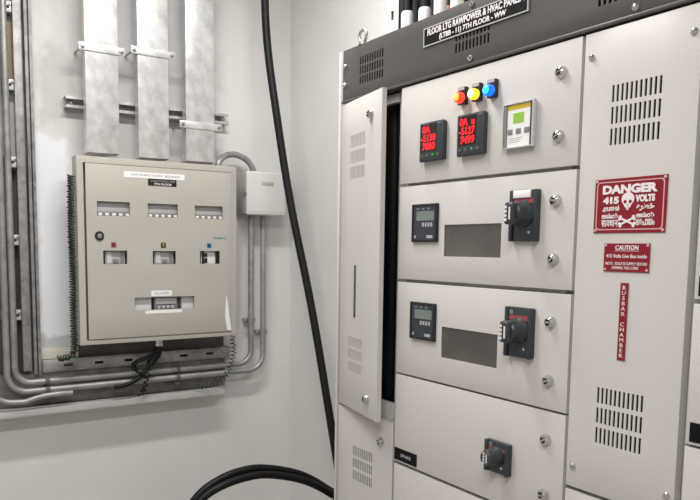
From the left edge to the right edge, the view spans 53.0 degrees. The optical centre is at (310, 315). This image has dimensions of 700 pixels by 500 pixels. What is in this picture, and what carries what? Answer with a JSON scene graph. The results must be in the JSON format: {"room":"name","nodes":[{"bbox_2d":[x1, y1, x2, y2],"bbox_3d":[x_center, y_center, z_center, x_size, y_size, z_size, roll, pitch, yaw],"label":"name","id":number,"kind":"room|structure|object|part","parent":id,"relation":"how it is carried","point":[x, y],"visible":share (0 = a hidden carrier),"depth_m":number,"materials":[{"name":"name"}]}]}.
{"room":"electrical room","nodes":[
{"label":"electrical room","id":0,"kind":"room"},
{"bbox_2d":[0,0,290,499],"bbox_3d":[-1.657,-0.183,2.252,3.888,2.950,0.150,-3,7,-32],"label":"wall","id":1,"kind":"structure","parent":0,"point":[161,450],"depth_m":2.86,"materials":[{"name":"white paint"}]},
{"bbox_2d":[0,21,11,78],"bbox_3d":[-1.069,-0.928,2.447,0.040,0.196,0.012,-3,7,-32],"label":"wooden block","id":2,"kind":"object","parent":1,"relation":"attached to","point":[8,23],"visible":0.41,"depth_m":2.45,"materials":[{"name":"beige wood"}]},
{"bbox_2d":[1,79,13,92],"bbox_3d":[-1.097,-0.802,2.417,0.129,0.040,0.048,-3,7,-32],"label":"bracket","id":3,"kind":"object","parent":1,"relation":"attached to","point":[11,81],"visible":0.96,"depth_m":2.43,"materials":[{"name":"metal"}]},
{"bbox_2d":[6,1,11,15],"bbox_3d":[-1.094,-1.062,2.391,0.129,0.040,0.048,-3,7,-32],"label":"bracket","id":4,"kind":"object","parent":1,"relation":"attached to","point":[8,3],"visible":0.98,"depth_m":2.41,"materials":[{"name":"metal"}]},
{"bbox_2d":[3,156,16,168],"bbox_3d":[-1.099,-0.539,2.443,0.129,0.040,0.048,-3,7,-32],"label":"bracket","id":5,"kind":"object","parent":1,"relation":"attached to","point":[13,159],"visible":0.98,"depth_m":2.46,"materials":[{"name":"metal"}]},
{"bbox_2d":[0,309,21,320],"bbox_3d":[-1.103,-0.001,2.496,0.129,0.040,0.048,-3,7,-32],"label":"bracket","id":6,"kind":"object","parent":1,"relation":"attached to","point":[18,311],"visible":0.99,"depth_m":2.51,"materials":[{"name":"metal"}]},
{"bbox_2d":[6,234,18,245],"bbox_3d":[-1.101,-0.268,2.470,0.129,0.040,0.048,-3,7,-32],"label":"bracket","id":7,"kind":"object","parent":1,"relation":"attached to","point":[16,237],"visible":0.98,"depth_m":2.49,"materials":[{"name":"metal"}]},
{"bbox_2d":[0,170,30,374],"bbox_3d":[-1.123,-0.150,2.500,0.214,0.734,0.004,-3,7,-32],"label":"plate","id":8,"kind":"object","parent":1,"relation":"attached to","point":[14,191],"visible":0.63,"depth_m":2.53,"materials":[{"name":"grey metal"}]},
{"bbox_2d":[10,0,31,370],"bbox_3d":[-1.026,-0.735,2.457,0.027,1.880,0.030,-3,7,-32],"label":"steel trunking","id":9,"kind":"object","parent":1,"relation":"attached to","point":[15,7],"visible":1,"depth_m":2.47,"materials":[{"name":"silver metal"}]},
{"bbox_2d":[21,0,41,373],"bbox_3d":[-1.002,-0.731,2.489,0.025,1.895,0.044,-3,7,-32],"label":"channel","id":10,"kind":"object","parent":1,"relation":"attached to","point":[25,4],"visible":1,"depth_m":2.50,"materials":[{"name":"metal"}]},
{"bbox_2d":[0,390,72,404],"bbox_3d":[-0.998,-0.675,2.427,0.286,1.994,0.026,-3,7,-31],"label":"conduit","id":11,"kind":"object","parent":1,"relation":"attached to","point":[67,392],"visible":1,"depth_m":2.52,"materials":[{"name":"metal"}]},
{"bbox_2d":[41,346,77,359],"bbox_3d":[-0.946,0.140,2.635,0.134,0.040,0.014,-3,7,-32],"label":"wall strip","id":12,"kind":"object","parent":1,"relation":"attached to","point":[46,353],"visible":0.83,"depth_m":2.62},
{"bbox_2d":[74,41,124,55],"bbox_3d":[-0.777,-0.966,2.562,0.165,0.027,0.119,-3,7,-32],"label":"clamp","id":13,"kind":"object","parent":1,"relation":"attached to","point":[118,51],"visible":0.89,"depth_m":2.52,"materials":[{"name":"metal"}]},
{"bbox_2d":[0,336,224,419],"bbox_3d":[-1.056,0.232,2.528,1.662,0.255,0.094,-3,7,-32],"label":"ledge","id":14,"kind":"object","parent":1,"relation":"attached to","point":[94,398],"visible":0.62,"depth_m":2.74,"materials":[{"name":"concrete"}]},
{"bbox_2d":[0,386,223,419],"bbox_3d":[-1.073,0.350,2.529,1.623,0.020,0.094,-3,7,-32],"label":"shelf","id":15,"kind":"object","parent":14,"relation":"attached to","point":[59,405],"depth_m":2.69,"materials":[{"name":"grey metal"}]},
{"bbox_3d":[-1.077,0.275,2.563,1.660,0.120,0.020,-3,7,-32],"label":"plate","id":16,"kind":"part","parent":14,"relation":"part of","materials":[{"name":"metal"}]},
{"bbox_3d":[-0.632,0.134,2.837,0.607,0.114,0.003,-3,7,-32],"label":"plate","id":17,"kind":"part","parent":14,"relation":"part of","materials":[{"name":"black metal"}]},
{"bbox_2d":[0,0,253,385],"bbox_3d":[-0.652,-0.726,2.670,0.972,1.934,0.023,-3,7,-32],"label":"conduit","id":18,"kind":"object","parent":1,"relation":"attached to","point":[3,16],"visible":0.98,"depth_m":2.49,"materials":[{"name":"metal"}]},
{"bbox_2d":[0,78,265,394],"bbox_3d":[-0.639,-0.711,2.680,1.056,1.966,0.023,-3,7,-32],"label":"conduit","id":19,"kind":"object","parent":1,"relation":"attached to","point":[11,385],"visible":0.99,"depth_m":2.60,"materials":[{"name":"metal"}]},
{"bbox_2d":[44,376,50,392],"bbox_3d":[-0.975,0.265,2.584,0.016,0.081,0.050,-3,7,-32],"label":"clip","id":20,"kind":"object","parent":19,"relation":"attached to","point":[47,385],"visible":0.66,"depth_m":2.56,"materials":[{"name":"metal"}]},
{"bbox_2d":[173,365,180,384],"bbox_3d":[-0.546,0.242,2.850,0.016,0.081,0.050,-3,7,-32],"label":"clip","id":21,"kind":"object","parent":19,"relation":"attached to","point":[175,382],"visible":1,"depth_m":2.83,"materials":[{"name":"metal"}]},
{"bbox_2d":[42,346,229,372],"bbox_3d":[-0.673,0.171,2.794,0.760,0.046,0.032,-3,7,-32],"label":"channel","id":22,"kind":"object","parent":1,"relation":"attached to","point":[112,360],"visible":0.89,"depth_m":2.75,"materials":[{"name":"metal"}]},
{"bbox_2d":[63,95,227,125],"bbox_3d":[-0.624,-0.794,2.722,0.646,0.041,0.040,-3,7,-32],"label":"channel","id":23,"kind":"object","parent":1,"relation":"attached to","point":[68,101],"visible":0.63,"depth_m":2.68,"materials":[{"name":"metal"}]},
{"bbox_2d":[124,45,174,59],"bbox_3d":[-0.615,-0.989,2.661,0.170,0.027,0.119,-3,7,-32],"label":"clamp","id":24,"kind":"object","parent":1,"relation":"attached to","point":[134,49],"visible":0.87,"depth_m":2.62,"materials":[{"name":"metal"}]},
{"bbox_2d":[72,155,236,345],"bbox_3d":[-0.602,-0.249,2.729,0.628,0.680,0.151,-3,7,-32],"label":"board","id":25,"kind":"object","parent":1,"relation":"attached to","point":[155,242],"visible":1,"depth_m":2.65,"materials":[{"name":"metal"}]},
{"bbox_2d":[57,174,77,361],"bbox_3d":[-0.886,-0.168,2.530,0.078,0.677,0.033,-1,6,-10],"label":"wire","id":26,"kind":"object","parent":25,"relation":"hanging from","point":[70,196],"visible":1,"depth_m":2.53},
{"bbox_3d":[-0.744,-0.214,2.579,0.018,0.044,0.004,-3,7,-32],"label":"plate","id":27,"kind":"part","parent":25,"relation":"part of","materials":[{"name":"grey plastic"}]},
{"bbox_2d":[114,340,163,396],"bbox_3d":[-0.663,0.204,2.716,0.196,0.220,0.054,-3,7,-32],"label":"cable","id":28,"kind":"object","parent":25,"relation":"hanging from","point":[152,358],"visible":0.96,"depth_m":2.72,"materials":[{"name":"black rubber"}]},
{"bbox_3d":[-0.653,-0.048,2.680,0.074,0.072,0.038,-3,7,-32],"label":"blanking plate","id":29,"kind":"part","parent":25,"relation":"part of","materials":[{"name":"grey plastic"}]},
{"bbox_3d":[-0.585,-0.222,2.678,0.018,0.044,0.004,-3,7,-32],"label":"plate","id":30,"kind":"part","parent":25,"relation":"part of","materials":[{"name":"grey plastic"}]},
{"bbox_3d":[-0.496,-0.056,2.778,0.050,0.072,0.038,-3,7,-32],"label":"blanking plate","id":31,"kind":"part","parent":25,"relation":"part of","materials":[{"name":"grey plastic"}]},
{"bbox_2d":[195,336,235,389],"bbox_3d":[-0.391,0.192,2.879,0.176,0.219,0.033,-2,6,-27],"label":"wire","id":32,"kind":"object","parent":25,"relation":"hanging from","point":[232,336],"visible":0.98,"depth_m":2.90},
{"bbox_2d":[215,151,255,170],"bbox_3d":[-0.312,-0.633,2.880,0.046,0.087,0.210,6,8,45],"label":"conduit","id":33,"kind":"object","parent":25,"relation":"attached to","point":[232,154],"visible":0.94,"depth_m":2.88,"materials":[{"name":"metal"}]},
{"bbox_2d":[172,120,221,131],"bbox_3d":[-0.456,-0.749,2.786,0.177,0.027,0.119,-3,7,-32],"label":"clamp","id":34,"kind":"object","parent":1,"relation":"attached to","point":[184,124],"visible":0.94,"depth_m":2.74,"materials":[{"name":"metal"}]},
{"bbox_2d":[242,318,254,322],"bbox_3d":[-0.267,0.020,3.014,0.054,0.020,0.070,-3,7,-32],"label":"saddle","id":35,"kind":"object","parent":1,"relation":"attached to","point":[245,320],"visible":0.95,"depth_m":2.99,"materials":[{"name":"metal"}]},
{"bbox_2d":[236,171,284,215],"bbox_3d":[-0.214,-0.514,2.966,0.189,0.180,0.113,-3,7,-32],"label":"box","id":36,"kind":"object","parent":1,"relation":"attached to","point":[257,193],"visible":0.89,"depth_m":2.92,"materials":[{"name":"grey plastic"}]},
{"bbox_3d":[-0.180,-0.550,2.918,0.055,0.016,0.002,-3,7,-32],"label":"label plate","id":37,"kind":"part","parent":36,"relation":"part of","materials":[{"name":"grey plastic"}]},
{"bbox_2d":[254,329,266,334],"bbox_3d":[-0.218,0.072,3.050,0.054,0.020,0.070,-3,7,-32],"label":"saddle","id":38,"kind":"object","parent":1,"relation":"attached to","point":[257,332],"visible":0.97,"depth_m":3.03,"materials":[{"name":"metal"}]},
{"bbox_2d":[288,0,385,499],"bbox_3d":[1.294,-0.039,1.060,0.150,2.950,5.010,-3,7,-32],"label":"wall","id":39,"kind":"structure","parent":0,"point":[321,30],"depth_m":2.94,"materials":[{"name":"white paint"}]},
{"bbox_2d":[386,0,398,33],"bbox_3d":[0.297,-1.134,2.388,0.043,1.050,0.070,-3,7,-32],"label":"rail","id":40,"kind":"object","parent":39,"relation":"attached to","point":[392,6],"visible":0.23,"depth_m":2.39,"materials":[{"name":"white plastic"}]},
{"bbox_3d":[-0.279,-1.482,-0.077,3.888,0.120,5.310,-3,7,-32],"label":"ceiling","id":41,"kind":"structure","parent":0,"visible":0},
{"bbox_2d":[81,0,119,155],"bbox_3d":[-0.764,-1.137,2.524,0.119,1.090,0.043,-3,7,-32],"label":"duct","id":42,"kind":"object","parent":41,"relation":"attached to","point":[98,17],"visible":1,"depth_m":2.53,"materials":[{"name":"silver metal"}]},
{"bbox_2d":[133,0,168,160],"bbox_3d":[-0.602,-1.143,2.626,0.118,1.094,0.043,-3,7,-32],"label":"duct","id":43,"kind":"object","parent":41,"relation":"attached to","point":[150,16],"visible":1,"depth_m":2.63,"materials":[{"name":"silver metal"}]},
{"bbox_2d":[181,0,213,163],"bbox_3d":[-0.441,-1.152,2.725,0.118,1.094,0.043,-3,7,-32],"label":"duct","id":44,"kind":"object","parent":41,"relation":"attached to","point":[197,16],"visible":1,"depth_m":2.73,"materials":[{"name":"silver metal"}]},
{"bbox_2d":[261,0,334,465],"bbox_3d":[0.009,-0.210,2.685,0.523,2.952,0.076,5,8,41],"label":"power cable","id":45,"kind":"object","parent":41,"relation":"hanging from","point":[294,223],"visible":0.91,"depth_m":2.73,"materials":[{"name":"black rubber"}]},
{"bbox_3d":[-0.306,1.573,0.227,3.888,0.120,5.310,-3,7,-32],"label":"floor","id":46,"kind":"structure","parent":0,"visible":0},
{"bbox_2d":[190,464,333,499],"bbox_3d":[-0.197,0.909,2.607,0.780,0.734,0.028,-3,7,-32],"label":"power cable","id":47,"kind":"object","parent":46,"relation":"on","point":[256,467],"visible":0.62,"depth_m":2.54,"materials":[{"name":"black rubber"}]},
{"bbox_2d":[196,471,333,499],"bbox_3d":[-0.181,0.920,2.582,0.780,0.717,0.028,-3,7,-32],"label":"power cable","id":48,"kind":"object","parent":46,"relation":"on","point":[213,490],"visible":0.94,"depth_m":2.54,"materials":[{"name":"black rubber"}]},
{"bbox_2d":[334,0,699,499],"bbox_3d":[0.648,0.312,1.545,0.431,2.144,1.669,-3,7,-32],"label":"switchboard","id":49,"kind":"object","parent":46,"relation":"on","point":[548,301],"visible":1,"depth_m":1.50,"materials":[{"name":"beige metal"}]},
{"bbox_3d":[0.234,0.260,2.263,0.370,2.099,0.010,-3,7,-32],"label":"panel","id":50,"kind":"part","parent":49,"relation":"part of","materials":[{"name":"grey metal"}]},
{"bbox_3d":[0.142,-0.165,1.990,0.014,0.891,0.259,-2,6,-21],"label":"vent door","id":51,"kind":"part","parent":49,"relation":"part of","materials":[{"name":"beige metal"}]},
{"bbox_3d":[0.151,0.234,1.960,0.014,0.025,0.025,-2,6,-21],"label":"lock knob","id":52,"kind":"part","parent":49,"relation":"part of","materials":[{"name":"silver metal"}]},
{"bbox_3d":[0.161,0.747,2.092,0.020,0.931,0.266,-3,7,-32],"label":"vent door","id":53,"kind":"part","parent":49,"relation":"part of","materials":[{"name":"grey metal"}]},
{"bbox_2d":[362,55,377,486],"bbox_3d":[0.181,0.221,2.156,0.047,1.973,0.046,-3,7,-32],"label":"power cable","id":54,"kind":"object","parent":49,"relation":"attached to","point":[370,55],"visible":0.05,"depth_m":2.05,"materials":[{"name":"black rubber"}]},
{"bbox_3d":[0.157,-0.542,1.883,0.014,0.025,0.025,-2,6,-21],"label":"lock knob","id":55,"kind":"part","parent":49,"relation":"part of","materials":[{"name":"silver metal"}]},
{"bbox_2d":[371,51,387,484],"bbox_3d":[0.208,0.225,2.114,0.047,1.973,0.046,-3,7,-32],"label":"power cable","id":56,"kind":"object","parent":49,"relation":"attached to","point":[380,51],"visible":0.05,"depth_m":2.05,"materials":[{"name":"black rubber"}]},
{"bbox_3d":[0.194,0.355,1.973,0.014,0.025,0.025,-3,7,-32],"label":"lock knob","id":57,"kind":"part","parent":49,"relation":"part of","materials":[{"name":"silver metal"}]},
{"bbox_3d":[0.181,0.269,2.059,0.019,0.062,0.211,-3,7,-32],"label":"frame rail","id":58,"kind":"part","parent":49,"relation":"part of","materials":[{"name":"grey metal"}]},
{"bbox_2d":[382,91,398,401],"bbox_3d":[0.234,0.230,2.071,0.047,1.973,0.046,-3,7,-32],"label":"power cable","id":59,"kind":"object","parent":49,"relation":"attached to","point":[393,111],"visible":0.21,"depth_m":2.01,"materials":[{"name":"black rubber"}]},
{"bbox_3d":[0.189,-0.597,1.973,0.019,0.024,0.211,-3,7,-32],"label":"frame rail","id":60,"kind":"part","parent":49,"relation":"part of","materials":[{"name":"grey metal"}]},
{"bbox_2d":[393,90,401,401],"bbox_3d":[0.261,0.234,2.029,0.047,1.973,0.046,-3,7,-32],"label":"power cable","id":61,"kind":"object","parent":49,"relation":"attached to","point":[400,91],"visible":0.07,"depth_m":1.98,"materials":[{"name":"black rubber"}]},
{"bbox_2d":[398,0,401,28],"bbox_3d":[0.281,-1.205,2.099,0.026,0.853,0.028,-3,7,-32],"label":"power cable","id":62,"kind":"object","parent":49,"relation":"attached to","point":[400,1],"visible":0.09,"depth_m":2.12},
{"bbox_3d":[0.260,0.312,1.947,0.022,1.830,0.068,-3,7,-32],"label":"frame post","id":63,"kind":"part","parent":49,"relation":"part of","materials":[{"name":"beige metal"}]},
{"bbox_2d":[401,0,413,27],"bbox_3d":[0.281,-1.193,1.979,0.036,0.853,0.037,-3,7,-32],"label":"power cable","id":64,"kind":"object","parent":49,"relation":"attached to","point":[407,16],"visible":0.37,"depth_m":2.00,"materials":[{"name":"white plastic"}]},
{"bbox_2d":[413,0,419,22],"bbox_3d":[0.316,-1.199,2.044,0.044,0.853,0.046,-3,7,-32],"label":"power cable","id":65,"kind":"object","parent":49,"relation":"attached to","point":[416,3],"visible":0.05,"depth_m":2.06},
{"bbox_2d":[418,0,430,20],"bbox_3d":[0.321,-1.186,1.915,0.036,0.853,0.037,-3,7,-32],"label":"power cable","id":66,"kind":"object","parent":49,"relation":"attached to","point":[424,11],"visible":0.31,"depth_m":1.94,"materials":[{"name":"white plastic"}]},
{"bbox_2d":[430,0,433,15],"bbox_3d":[0.356,-1.192,1.980,0.044,0.853,0.046,-3,7,-32],"label":"power cable","id":67,"kind":"object","parent":49,"relation":"attached to","point":[432,1],"visible":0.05,"depth_m":1.99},
{"bbox_2d":[434,0,446,13],"bbox_3d":[0.354,-1.180,1.862,0.036,0.853,0.037,-3,7,-32],"label":"power cable","id":68,"kind":"object","parent":49,"relation":"attached to","point":[439,5],"visible":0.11,"depth_m":1.88,"materials":[{"name":"white plastic"}]},
{"bbox_3d":[0.383,0.551,1.716,0.020,0.242,0.554,-3,7,-32],"label":"compartment door","id":69,"kind":"part","parent":49,"relation":"part of","materials":[{"name":"grey metal"}]},
{"bbox_2d":[450,0,463,7],"bbox_3d":[0.389,-1.175,1.807,0.036,0.853,0.037,-3,7,-32],"label":"power cable","id":70,"kind":"object","parent":49,"relation":"attached to","point":[453,3],"visible":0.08,"depth_m":1.83,"materials":[{"name":"white plastic"}]},
{"bbox_2d":[453,86,468,105],"bbox_3d":[0.348,-0.514,1.632,0.033,0.040,0.026,-3,7,-32],"label":"lamp","id":71,"kind":"object","parent":49,"relation":"attached to","point":[461,98],"depth_m":1.63,"materials":[{"name":"red plastic"}]},
{"bbox_2d":[467,82,482,101],"bbox_3d":[0.372,-0.510,1.593,0.033,0.040,0.026,-3,7,-32],"label":"lamp","id":72,"kind":"object","parent":49,"relation":"attached to","point":[475,93],"depth_m":1.59,"materials":[{"name":"yellow plastic"}]},
{"bbox_3d":[0.386,0.302,1.692,0.020,0.242,0.554,-3,7,-32],"label":"compartment door","id":73,"kind":"part","parent":49,"relation":"part of","materials":[{"name":"grey metal"}]},
{"bbox_3d":[0.388,0.055,1.667,0.020,0.246,0.554,-3,7,-32],"label":"compartment door","id":74,"kind":"part","parent":49,"relation":"part of","materials":[{"name":"grey metal"}]},
{"bbox_3d":[0.390,-0.196,1.642,0.020,0.242,0.554,-3,7,-32],"label":"compartment door","id":75,"kind":"part","parent":49,"relation":"part of","materials":[{"name":"beige metal"}]},
{"bbox_3d":[0.687,-0.704,1.463,0.335,0.010,1.648,-3,7,-32],"label":"panel","id":76,"kind":"part","parent":49,"relation":"part of","materials":[{"name":"grey metal"}]},
{"bbox_2d":[482,78,498,98],"bbox_3d":[0.397,-0.505,1.554,0.033,0.040,0.026,-3,7,-32],"label":"lamp","id":77,"kind":"object","parent":49,"relation":"attached to","point":[490,90],"depth_m":1.55,"materials":[{"name":"blue plastic"}]},
{"bbox_3d":[0.408,-0.072,1.665,0.019,0.044,0.495,-3,7,-32],"label":"frame rail","id":78,"kind":"part","parent":49,"relation":"part of","materials":[{"name":"grey metal"}]},
{"bbox_3d":[0.407,0.320,1.582,0.038,0.046,0.046,-3,7,-32],"label":"knob","id":79,"kind":"part","parent":49,"relation":"part of","materials":[{"name":"grey plastic"}]},
{"bbox_3d":[0.392,-0.448,1.617,0.020,0.248,0.554,-3,7,-32],"label":"compartment door","id":80,"kind":"part","parent":49,"relation":"part of","materials":[{"name":"beige metal"}]},
{"bbox_3d":[0.410,-0.321,1.640,0.019,0.044,0.495,-3,7,-32],"label":"frame rail","id":81,"kind":"part","parent":49,"relation":"part of","materials":[{"name":"beige metal"}]},
{"bbox_3d":[0.426,0.323,1.594,0.016,0.074,0.072,-3,7,-32],"label":"rotary handle","id":82,"kind":"part","parent":49,"relation":"part of","materials":[{"name":"grey plastic"}]},
{"bbox_3d":[0.426,-0.411,1.529,0.007,0.090,0.008,-3,7,-32],"label":"rail","id":83,"kind":"part","parent":49,"relation":"part of","materials":[{"name":"grey plastic"}]},
{"bbox_3d":[0.431,0.034,1.510,0.049,0.058,0.058,-3,7,-32],"label":"knob","id":84,"kind":"part","parent":49,"relation":"part of","materials":[{"name":"grey plastic"}]},
{"bbox_3d":[0.434,-0.216,1.483,0.049,0.058,0.058,-3,7,-32],"label":"knob","id":85,"kind":"part","parent":49,"relation":"part of","materials":[{"name":"grey plastic"}]},
{"bbox_3d":[0.454,0.037,1.524,0.016,0.110,0.074,-3,7,-32],"label":"rotary handle","id":86,"kind":"part","parent":49,"relation":"part of","materials":[{"name":"grey plastic"}]},
{"bbox_3d":[0.534,-0.627,1.369,0.024,0.152,1.638,-3,7,-32],"label":"header panel","id":87,"kind":"part","parent":49,"relation":"part of","materials":[{"name":"grey metal"}]},
{"bbox_3d":[0.457,-0.214,1.498,0.016,0.110,0.074,-3,7,-32],"label":"rotary handle","id":88,"kind":"part","parent":49,"relation":"part of","materials":[{"name":"grey plastic"}]},
{"bbox_3d":[0.464,-0.405,1.468,0.007,0.090,0.006,-3,7,-32],"label":"rail","id":89,"kind":"part","parent":49,"relation":"part of","materials":[{"name":"grey plastic"}]},
{"bbox_3d":[0.493,0.382,1.493,0.014,0.025,0.025,-3,7,-32],"label":"lock knob","id":90,"kind":"part","parent":49,"relation":"part of","materials":[{"name":"silver metal"}]},
{"bbox_3d":[0.494,0.263,1.481,0.014,0.025,0.025,-3,7,-32],"label":"lock knob","id":91,"kind":"part","parent":49,"relation":"part of","materials":[{"name":"silver metal"}]},
{"bbox_3d":[0.495,0.137,1.468,0.014,0.025,0.025,-3,7,-32],"label":"lock knob","id":92,"kind":"part","parent":49,"relation":"part of","materials":[{"name":"silver metal"}]},
{"bbox_3d":[0.496,0.014,1.456,0.014,0.025,0.025,-3,7,-32],"label":"lock knob","id":93,"kind":"part","parent":49,"relation":"part of","materials":[{"name":"silver metal"}]},
{"bbox_3d":[0.498,-0.116,1.443,0.014,0.025,0.025,-3,7,-32],"label":"lock knob","id":94,"kind":"part","parent":49,"relation":"part of","materials":[{"name":"silver metal"}]},
{"bbox_3d":[0.499,-0.236,1.431,0.014,0.025,0.025,-3,7,-32],"label":"lock knob","id":95,"kind":"part","parent":49,"relation":"part of","materials":[{"name":"silver metal"}]},
{"bbox_3d":[0.500,-0.364,1.418,0.014,0.025,0.025,-3,7,-32],"label":"lock knob","id":96,"kind":"part","parent":49,"relation":"part of","materials":[{"name":"silver metal"}]},
{"bbox_3d":[0.501,-0.490,1.406,0.014,0.025,0.025,-3,7,-32],"label":"lock knob","id":97,"kind":"part","parent":49,"relation":"part of","materials":[{"name":"silver metal"}]},
{"bbox_3d":[0.559,0.362,1.471,0.022,1.830,0.066,-3,7,-32],"label":"frame post","id":98,"kind":"part","parent":49,"relation":"part of","materials":[{"name":"grey metal"}]},
{"bbox_3d":[0.684,0.383,1.271,0.022,1.830,0.066,-3,7,-32],"label":"frame post","id":99,"kind":"part","parent":49,"relation":"part of","materials":[{"name":"grey metal"}]},
{"bbox_3d":[0.811,0.373,1.013,0.020,0.242,0.556,-3,7,-32],"label":"compartment door","id":100,"kind":"part","parent":49,"relation":"part of","materials":[{"name":"grey metal"}]},
{"bbox_3d":[0.813,0.126,0.988,0.020,0.246,0.556,-3,7,-32],"label":"compartment door","id":101,"kind":"part","parent":49,"relation":"part of","materials":[{"name":"grey metal"}]},
{"bbox_3d":[0.815,-0.125,0.963,0.020,0.242,0.556,-3,7,-32],"label":"compartment door","id":102,"kind":"part","parent":49,"relation":"part of","materials":[{"name":"beige metal"}]}
]}

